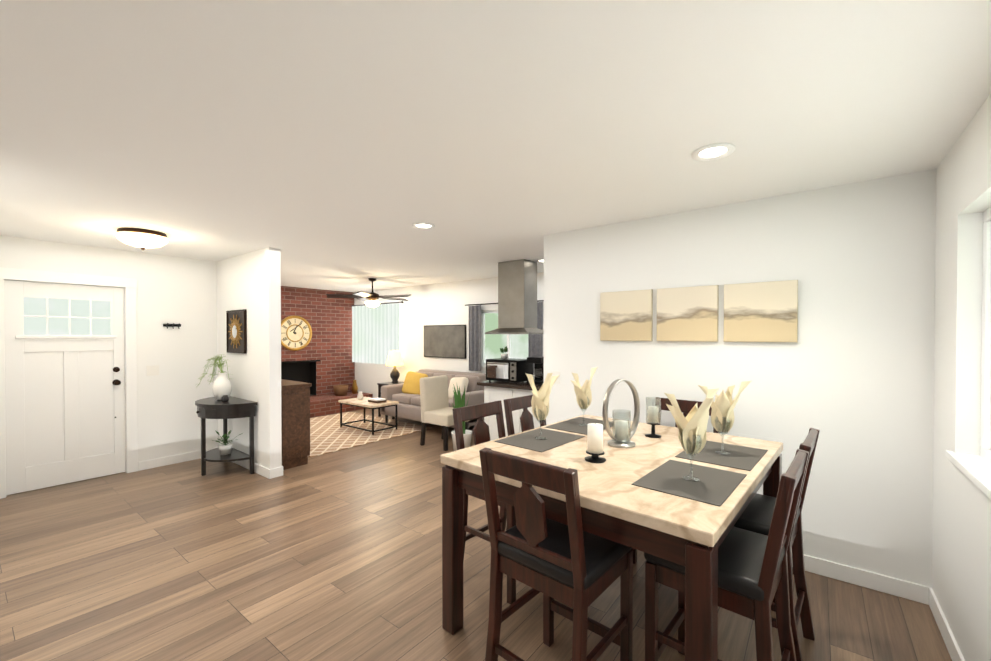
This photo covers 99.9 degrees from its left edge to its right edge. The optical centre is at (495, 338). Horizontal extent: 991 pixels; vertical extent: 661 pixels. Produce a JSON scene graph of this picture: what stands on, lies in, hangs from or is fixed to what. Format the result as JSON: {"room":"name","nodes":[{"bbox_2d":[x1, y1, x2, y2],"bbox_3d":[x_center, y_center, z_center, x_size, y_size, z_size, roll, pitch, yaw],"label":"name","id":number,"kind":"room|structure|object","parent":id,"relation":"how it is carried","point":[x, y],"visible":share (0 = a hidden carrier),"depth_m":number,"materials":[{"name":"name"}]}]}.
{"room":"dining room","nodes":[
{"label":"dining room","id":0,"kind":"room"},
{"bbox_2d":[0,235,217,461],"bbox_3d":[-4.166,0.252,4.507,0.120,2.440,2.230,0,1,38],"label":"wall","id":1,"kind":"structure","parent":0,"point":[182,291],"depth_m":4.83,"materials":[{"name":"white paint"}]},
{"bbox_2d":[4,280,124,494],"bbox_3d":[-4.328,0.456,4.236,0.127,2.025,0.852,0,1,38],"label":"entry door","id":2,"kind":"structure","parent":1,"relation":"in","point":[64,386],"depth_m":4.21,"materials":[{"name":"white paint"}]},
{"bbox_2d":[0,267,137,498],"bbox_3d":[-4.351,0.405,4.253,0.140,2.140,1.064,0,1,38],"label":"door frame","id":3,"kind":"structure","parent":1,"relation":"attached to","point":[130,285],"depth_m":4.53,"materials":[{"name":"white paint"}]},
{"bbox_2d":[147,365,158,375],"bbox_3d":[-3.899,0.360,4.743,0.015,0.115,0.115,0,1,38],"label":"light switch","id":4,"kind":"object","parent":1,"relation":"attached to","point":[153,370],"visible":1,"depth_m":4.75,"materials":[{"name":"white plastic"}]},
{"bbox_2d":[163,323,180,328],"bbox_3d":[-3.768,-0.153,4.864,0.067,0.067,0.170,0,1,38],"label":"hook rack","id":5,"kind":"object","parent":1,"relation":"attached to","point":[167,325],"visible":1,"depth_m":4.86,"materials":[{"name":"black metal"}]},
{"bbox_2d":[138,447,215,470],"bbox_3d":[-3.757,1.418,4.938,0.016,0.100,0.745,0,1,38],"label":"baseboard","id":6,"kind":"structure","parent":1,"relation":"attached to","point":[147,464],"depth_m":4.86,"materials":[{"name":"white paint"}]},
{"bbox_2d":[217,247,281,468],"bbox_3d":[-3.854,0.241,5.598,3.820,2.440,0.120,0,1,38],"label":"wall","id":7,"kind":"structure","parent":0,"point":[250,282],"depth_m":4.57,"materials":[{"name":"white paint"}]},
{"bbox_2d":[226,309,246,353],"bbox_3d":[-3.025,-0.086,4.854,0.500,0.500,0.040,0,1,38],"label":"sunburst mirror","id":8,"kind":"object","parent":7,"relation":"attached to","point":[236,330],"visible":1,"depth_m":4.82,"materials":[{"name":"black metal"}]},
{"bbox_2d":[216,447,273,478],"bbox_3d":[-2.938,1.419,4.832,1.443,0.100,0.033,0,1,38],"label":"baseboard","id":9,"kind":"structure","parent":7,"relation":"attached to","point":[268,473],"depth_m":4.53,"materials":[{"name":"white paint"}]},
{"bbox_2d":[274,466,282,475],"bbox_3d":[-3.647,1.412,5.534,3.423,0.100,0.013,0,1,38],"label":"baseboard","id":10,"kind":"structure","parent":7,"relation":"attached to","point":[278,471],"depth_m":4.46,"materials":[{"name":"white paint"}]},
{"bbox_2d":[281,286,354,396],"bbox_3d":[-4.139,0.219,7.903,0.270,2.438,3.171,0,1,38],"label":"brick wall","id":11,"kind":"structure","parent":0,"point":[322,363],"depth_m":8.49,"materials":[{"name":"red brick"}]},
{"bbox_2d":[281,316,311,350],"bbox_3d":[-3.863,-0.113,8.027,0.034,0.680,0.680,0,1,38],"label":"clock","id":12,"kind":"object","parent":11,"relation":"attached to","point":[296,333],"depth_m":8.03,"materials":[{"name":"gold metal"}]},
{"bbox_2d":[354,272,543,397],"bbox_3d":[0.178,0.230,6.668,8.900,2.440,0.140,0,1,38],"label":"wall","id":13,"kind":"structure","parent":0,"point":[436,304],"depth_m":7.67,"materials":[{"name":"white paint"}]},
{"bbox_2d":[351,301,403,363],"bbox_3d":[-2.524,-0.117,8.597,1.942,1.237,0.098,0,1,38],"label":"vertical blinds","id":14,"kind":"object","parent":13,"relation":"hanging from","point":[375,335],"visible":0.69,"depth_m":8.52,"materials":[{"name":"white fabric"}]},
{"bbox_2d":[424,325,465,358],"bbox_3d":[-0.913,0.043,7.397,1.030,0.580,0.034,0,1,38],"label":"art","id":15,"kind":"object","parent":13,"relation":"attached to","point":[444,341],"visible":1,"depth_m":7.35,"materials":[{"name":"fabric"}]},
{"bbox_2d":[481,310,510,367],"bbox_3d":[0.191,0.001,6.616,1.160,0.938,0.123,0,1,38],"label":"kitchen window","id":16,"kind":"structure","parent":13,"relation":"in","point":[483,363],"depth_m":6.94,"materials":[{"name":"plastic"}]},
{"bbox_2d":[465,300,543,305],"bbox_3d":[0.141,-0.563,6.546,1.600,0.019,0.083,0,1,38],"label":"curtain rod","id":17,"kind":"object","parent":13,"relation":"attached to","point":[493,303],"visible":0.4,"depth_m":6.72,"materials":[{"name":"black metal"}]},
{"bbox_2d":[469,305,480,370],"bbox_3d":[-0.341,-0.012,6.884,0.270,1.080,0.045,0,1,38],"label":"curtain","id":18,"kind":"object","parent":17,"relation":"hanging from","point":[474,338],"visible":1,"depth_m":6.87,"materials":[{"name":"grey fabric"}]},
{"bbox_2d":[528,302,542,374],"bbox_3d":[0.593,-0.005,6.164,0.250,1.080,0.045,0,1,38],"label":"curtain","id":19,"kind":"object","parent":17,"relation":"hanging from","point":[535,345],"visible":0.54,"depth_m":6.14,"materials":[{"name":"grey fabric"}]},
{"bbox_2d":[0,409,951,660],"bbox_3d":[-2.033,1.533,3.373,9.440,0.100,8.880,0,1,38],"label":"floor","id":20,"kind":"structure","parent":0,"point":[335,556],"depth_m":2.54,"materials":[{"name":"laminate"}]},
{"bbox_2d":[195,396,257,475],"bbox_3d":[-3.061,1.078,4.622,0.860,0.785,0.438,0,1,38],"label":"console table","id":21,"kind":"object","parent":20,"relation":"on","point":[214,408],"visible":0.98,"depth_m":4.49,"materials":[{"name":"black wood"}]},
{"bbox_2d":[198,354,232,399],"bbox_3d":[-3.155,0.430,4.747,0.378,0.507,0.378,0,1,38],"label":"vase","id":22,"kind":"object","parent":21,"relation":"on","point":[222,386],"visible":0.98,"depth_m":4.66,"materials":[{"name":"white ceramic"}]},
{"bbox_2d":[221,395,228,401],"bbox_3d":[-2.962,0.650,4.566,0.072,0.070,0.070,0,1,38],"label":"jar","id":23,"kind":"object","parent":21,"relation":"on","point":[224,398],"visible":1,"depth_m":4.54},
{"bbox_2d":[213,430,242,454],"bbox_3d":[-3.009,1.145,4.659,0.274,0.276,0.324,0,1,38],"label":"potted plant","id":24,"kind":"object","parent":21,"relation":"on","point":[225,448],"visible":1,"depth_m":4.62,"materials":[{"name":"white ceramic"}]},
{"bbox_2d":[281,379,311,469],"bbox_3d":[-2.740,0.991,5.111,1.190,0.950,0.407,0,1,38],"label":"sideboard","id":25,"kind":"object","parent":20,"relation":"on","point":[295,414],"visible":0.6,"depth_m":4.76,"materials":[{"name":"brown wood"}]},
{"bbox_2d":[310,392,372,417],"bbox_3d":[-3.600,1.187,8.032,0.902,0.500,2.270,0,1,38],"label":"brick hearth","id":26,"kind":"object","parent":20,"relation":"on","point":[324,405],"visible":0.15,"depth_m":7.97,"materials":[{"name":"red brick"}]},
{"bbox_2d":[333,385,351,395],"bbox_3d":[-3.138,1.042,8.451,0.285,0.200,0.285,0,1,26],"label":"basket","id":27,"kind":"object","parent":26,"relation":"on","point":[340,390],"depth_m":8.35,"materials":[{"name":"wicker"}]},
{"bbox_2d":[352,380,357,393],"bbox_3d":[-2.943,0.999,8.704,0.140,0.280,0.136,0,1,38],"label":"vase","id":28,"kind":"object","parent":26,"relation":"on","point":[354,387],"depth_m":8.66,"materials":[{"name":"ceramic"}]},
{"bbox_2d":[308,412,431,456],"bbox_3d":[-2.567,1.444,6.657,2.300,0.011,2.050,0,1,38],"label":"living room rug","id":29,"kind":"object","parent":20,"relation":"on","point":[328,434],"visible":0.75,"depth_m":6.49,"materials":[{"name":"beige fabric"}]},
{"bbox_2d":[338,391,398,434],"bbox_3d":[-2.028,1.142,6.649,0.900,0.567,0.500,0,1,38],"label":"marble coffee table","id":30,"kind":"object","parent":29,"relation":"on","point":[360,400],"visible":1,"depth_m":6.54,"materials":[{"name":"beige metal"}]},
{"bbox_2d":[377,351,403,418],"bbox_3d":[-1.873,0.830,7.764,0.460,1.220,0.460,0,1,38],"label":"table lamp","id":31,"kind":"object","parent":20,"relation":"on","point":[394,359],"visible":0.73,"depth_m":7.68,"materials":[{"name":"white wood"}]},
{"bbox_2d":[380,369,486,427],"bbox_3d":[-0.967,0.996,6.877,1.860,0.880,0.880,0,1,38],"label":"sofa","id":32,"kind":"object","parent":20,"relation":"on","point":[406,394],"visible":0.6,"depth_m":6.77,"materials":[{"name":"fabric"}]},
{"bbox_2d":[420,375,469,450],"bbox_3d":[-0.695,0.996,5.745,0.546,0.933,0.480,0,1,38],"label":"chair","id":33,"kind":"object","parent":20,"relation":"on","point":[436,409],"visible":0.81,"depth_m":5.70,"materials":[{"name":"beige fabric"}]},
{"bbox_2d":[451,384,471,450],"bbox_3d":[-0.442,1.005,5.317,0.293,0.919,0.275,0,1,38],"label":"plant pot","id":34,"kind":"object","parent":20,"relation":"on","point":[459,403],"visible":0.52,"depth_m":5.27,"materials":[{"name":"white ceramic"}]},
{"bbox_2d":[452,400,515,604],"bbox_3d":[0.058,0.966,2.652,0.506,1.055,0.445,1,1,42],"label":"dining chair","id":35,"kind":"object","parent":20,"relation":"on","point":[481,433],"visible":0.25,"depth_m":2.66,"materials":[{"name":"brown wood"}]},
{"bbox_2d":[477,380,541,440],"bbox_3d":[0.552,1.006,5.081,1.480,0.920,0.670,0,1,38],"label":"kitchen island","id":36,"kind":"object","parent":20,"relation":"on","point":[497,390],"depth_m":5.10,"materials":[{"name":"white"}]},
{"bbox_2d":[486,346,532,383],"bbox_3d":[0.170,0.310,5.332,0.500,0.466,0.388,0,1,38],"label":"microwave","id":37,"kind":"object","parent":36,"relation":"on","point":[504,368],"visible":0.9,"depth_m":5.19,"materials":[{"name":"black metal"}]},
{"bbox_2d":[527,356,543,384],"bbox_3d":[0.626,0.384,5.048,0.430,0.325,0.260,0,1,38],"label":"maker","id":38,"kind":"object","parent":36,"relation":"on","point":[538,361],"visible":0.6,"depth_m":5.07,"materials":[{"name":"black metal"}]},
{"bbox_2d":[503,395,545,529],"bbox_3d":[0.390,0.962,3.026,0.506,1.055,0.445,1,1,42],"label":"dining chair","id":39,"kind":"object","parent":20,"relation":"on","point":[518,403],"visible":0.08,"depth_m":3.11,"materials":[{"name":"brown wood"}]},
{"bbox_2d":[479,447,632,660],"bbox_3d":[0.263,0.975,1.745,0.445,1.055,0.506,1,1,42],"label":"dining chair","id":40,"kind":"object","parent":20,"relation":"on","point":[576,567],"visible":1,"depth_m":1.63,"materials":[{"name":"brown wood"}]},
{"bbox_2d":[440,414,782,660],"bbox_3d":[0.683,1.044,2.271,1.285,0.900,1.470,1,1,42],"label":"dining table","id":41,"kind":"object","parent":20,"relation":"on","point":[690,535],"visible":0.69,"depth_m":1.73,"materials":[{"name":"beige stone"}]},
{"bbox_2d":[495,425,587,451],"bbox_3d":[0.268,0.590,2.461,0.338,0.003,0.456,0,1,41],"label":"placemat","id":42,"kind":"object","parent":41,"relation":"on","point":[527,440],"depth_m":2.44,"materials":[{"name":"grey fabric"}]},
{"bbox_2d":[525,373,558,439],"bbox_3d":[0.258,0.390,2.444,0.190,0.398,0.203,0,1,38],"label":"goblet","id":43,"kind":"object","parent":42,"relation":"on","point":[540,404],"visible":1,"depth_m":2.42,"materials":[{"name":"clear glass"}]},
{"bbox_2d":[553,417,612,432],"bbox_3d":[0.600,0.586,2.835,0.338,0.003,0.456,0,1,41],"label":"placemat","id":44,"kind":"object","parent":41,"relation":"on","point":[574,423],"depth_m":2.85,"materials":[{"name":"grey fabric"}]},
{"bbox_2d":[570,367,597,425],"bbox_3d":[0.596,0.387,2.826,0.166,0.396,0.191,0,1,38],"label":"goblet","id":45,"kind":"object","parent":44,"relation":"on","point":[583,393],"visible":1,"depth_m":2.80,"materials":[{"name":"clear glass"}]},
{"bbox_2d":[585,423,605,462],"bbox_3d":[0.490,0.503,2.049,0.104,0.186,0.102,0,1,38],"label":"pillar candle","id":46,"kind":"object","parent":41,"relation":"on","point":[595,442],"visible":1,"depth_m":2.02,"materials":[{"name":"white wax"}]},
{"bbox_2d":[602,379,639,447],"bbox_3d":[0.707,0.410,2.337,0.235,0.366,0.150,0,1,-24],"label":"centerpiece","id":47,"kind":"object","parent":41,"relation":"on","point":[622,437],"visible":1,"depth_m":2.31,"materials":[{"name":"silver metal"}]},
{"bbox_2d":[645,397,660,437],"bbox_3d":[0.958,0.474,2.529,0.094,0.235,0.093,0,1,38],"label":"candle","id":48,"kind":"object","parent":41,"relation":"on","point":[653,412],"visible":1,"depth_m":2.51,"materials":[{"name":"white wax"}]},
{"bbox_2d":[631,457,751,505],"bbox_3d":[0.833,0.597,1.772,0.338,0.003,0.456,0,1,41],"label":"placemat","id":49,"kind":"object","parent":41,"relation":"on","point":[714,486],"depth_m":1.74,"materials":[{"name":"grey fabric"}]},
{"bbox_2d":[665,388,718,481],"bbox_3d":[0.836,0.399,1.785,0.215,0.392,0.184,0,1,38],"label":"goblet","id":50,"kind":"object","parent":49,"relation":"on","point":[692,426],"visible":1,"depth_m":1.74,"materials":[{"name":"clear glass"}]},
{"bbox_2d":[675,440,767,468],"bbox_3d":[1.178,0.593,2.161,0.338,0.003,0.456,0,1,41],"label":"placemat","id":51,"kind":"object","parent":41,"relation":"on","point":[745,457],"depth_m":2.14,"materials":[{"name":"grey fabric"}]},
{"bbox_2d":[698,381,750,454],"bbox_3d":[1.174,0.400,2.139,0.235,0.383,0.182,0,1,38],"label":"goblet","id":52,"kind":"object","parent":51,"relation":"on","point":[722,412],"visible":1,"depth_m":2.13,"materials":[{"name":"clear glass"}]},
{"bbox_2d":[632,397,719,563],"bbox_3d":[1.215,0.964,2.808,0.445,1.055,0.506,1,1,42],"label":"dining chair","id":53,"kind":"object","parent":20,"relation":"on","point":[686,406],"visible":0.02,"depth_m":2.97,"materials":[{"name":"brown wood"}]},
{"bbox_2d":[644,449,808,660],"bbox_3d":[0.930,0.975,1.689,0.506,1.055,0.445,1,1,42],"label":"dining chair","id":54,"kind":"object","parent":20,"relation":"on","point":[753,580],"visible":0.81,"depth_m":1.60,"materials":[{"name":"brown wood"}]},
{"bbox_2d":[733,428,819,660],"bbox_3d":[1.276,0.971,2.077,0.506,1.055,0.445,1,1,42],"label":"dining chair","id":55,"kind":"object","parent":20,"relation":"on","point":[756,515],"visible":0.44,"depth_m":2.03,"materials":[{"name":"brown wood"}]},
{"bbox_2d":[0,0,990,291],"bbox_3d":[-2.313,-1.006,3.311,9.040,0.100,8.480,0,1,38],"label":"ceiling","id":56,"kind":"structure","parent":0,"point":[334,144],"depth_m":1.75,"materials":[{"name":"white paint"}]},
{"bbox_2d":[115,228,168,250],"bbox_3d":[-3.175,-0.877,3.750,0.370,0.164,0.370,0,1,38],"label":"ceiling light","id":57,"kind":"object","parent":56,"relation":"attached to","point":[142,239],"visible":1,"depth_m":3.64,"materials":[{"name":"white glass"}]},
{"bbox_2d":[326,278,410,307],"bbox_3d":[-1.989,-0.753,6.874,1.369,0.475,1.308,0,1,38],"label":"room ceiling fan","id":58,"kind":"object","parent":56,"relation":"hanging from","point":[372,297],"visible":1,"depth_m":6.74,"materials":[{"name":"brown wood"}]},
{"bbox_2d":[412,222,434,228],"bbox_3d":[-0.606,-0.953,3.510,0.196,0.008,0.196,0,1,38],"label":"recessed light","id":59,"kind":"object","parent":56,"relation":"in","point":[421,225],"visible":0.98,"depth_m":3.50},
{"bbox_2d":[485,259,543,333],"bbox_3d":[0.282,-0.517,5.305,0.660,0.913,0.520,0,1,38],"label":"hood chimney","id":60,"kind":"object","parent":56,"relation":"hanging from","point":[517,296],"visible":1,"depth_m":5.17,"materials":[{"name":"silver metal"}]},
{"bbox_2d":[692,143,734,160],"bbox_3d":[1.095,-0.939,2.097,0.196,0.008,0.196,0,1,38],"label":"recessed light","id":61,"kind":"object","parent":56,"relation":"in","point":[715,151],"visible":0.98,"depth_m":2.09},
{"bbox_2d":[544,169,935,586],"bbox_3d":[1.485,0.266,3.147,2.530,2.440,0.120,0,1,38],"label":"wall","id":62,"kind":"structure","parent":0,"point":[849,374],"depth_m":2.64,"materials":[{"name":"white paint"}]},
{"bbox_2d":[600,289,652,340],"bbox_3d":[1.054,-0.187,3.378,0.424,0.404,0.032,0,1,38],"label":"framed picture","id":63,"kind":"object","parent":62,"relation":"attached to","point":[626,315],"visible":0.98,"depth_m":3.35,"materials":[{"name":"fabric"}]},
{"bbox_2d":[657,285,718,341],"bbox_3d":[1.418,-0.184,3.097,0.424,0.404,0.032,0,1,38],"label":"framed picture","id":64,"kind":"object","parent":62,"relation":"attached to","point":[691,314],"visible":1,"depth_m":3.07,"materials":[{"name":"fabric"}]},
{"bbox_2d":[724,280,797,341],"bbox_3d":[1.782,-0.181,2.816,0.424,0.404,0.032,0,1,38],"label":"framed picture","id":65,"kind":"object","parent":62,"relation":"attached to","point":[761,312],"visible":0.96,"depth_m":2.79,"materials":[{"name":"fabric"}]},
{"bbox_2d":[791,551,925,603],"bbox_3d":[1.427,1.436,3.120,2.513,0.100,0.013,0,1,38],"label":"baseboard","id":66,"kind":"structure","parent":62,"relation":"attached to","point":[923,594],"depth_m":2.49,"materials":[{"name":"white paint"}]},
{"bbox_2d":[932,93,990,660],"bbox_3d":[1.211,0.291,0.606,0.140,2.440,8.480,0,1,38],"label":"wall","id":67,"kind":"structure","parent":0,"point":[961,559],"depth_m":1.94,"materials":[{"name":"white paint"}]},
{"bbox_2d":[926,586,964,660],"bbox_3d":[0.544,1.468,-0.119,0.016,0.100,6.220,0,1,38],"label":"baseboard","id":68,"kind":"structure","parent":67,"relation":"attached to","point":[951,644],"depth_m":2.07,"materials":[{"name":"white paint"}]},
{"bbox_2d":[945,207,990,498],"bbox_3d":[1.536,0.003,1.053,0.159,1.150,2.270,0,1,38],"label":"window","id":69,"kind":"structure","parent":67,"relation":"in","point":[975,470],"depth_m":1.87,"materials":[{"name":"plastic"}]},
{"label":"outside","id":70,"kind":"structure","parent":0,"visible":0},
{"bbox_2d":[485,313,527,362],"bbox_3d":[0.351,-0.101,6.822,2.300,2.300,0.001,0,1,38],"label":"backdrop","id":71,"kind":"structure","parent":70,"point":[494,343],"depth_m":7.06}
]}

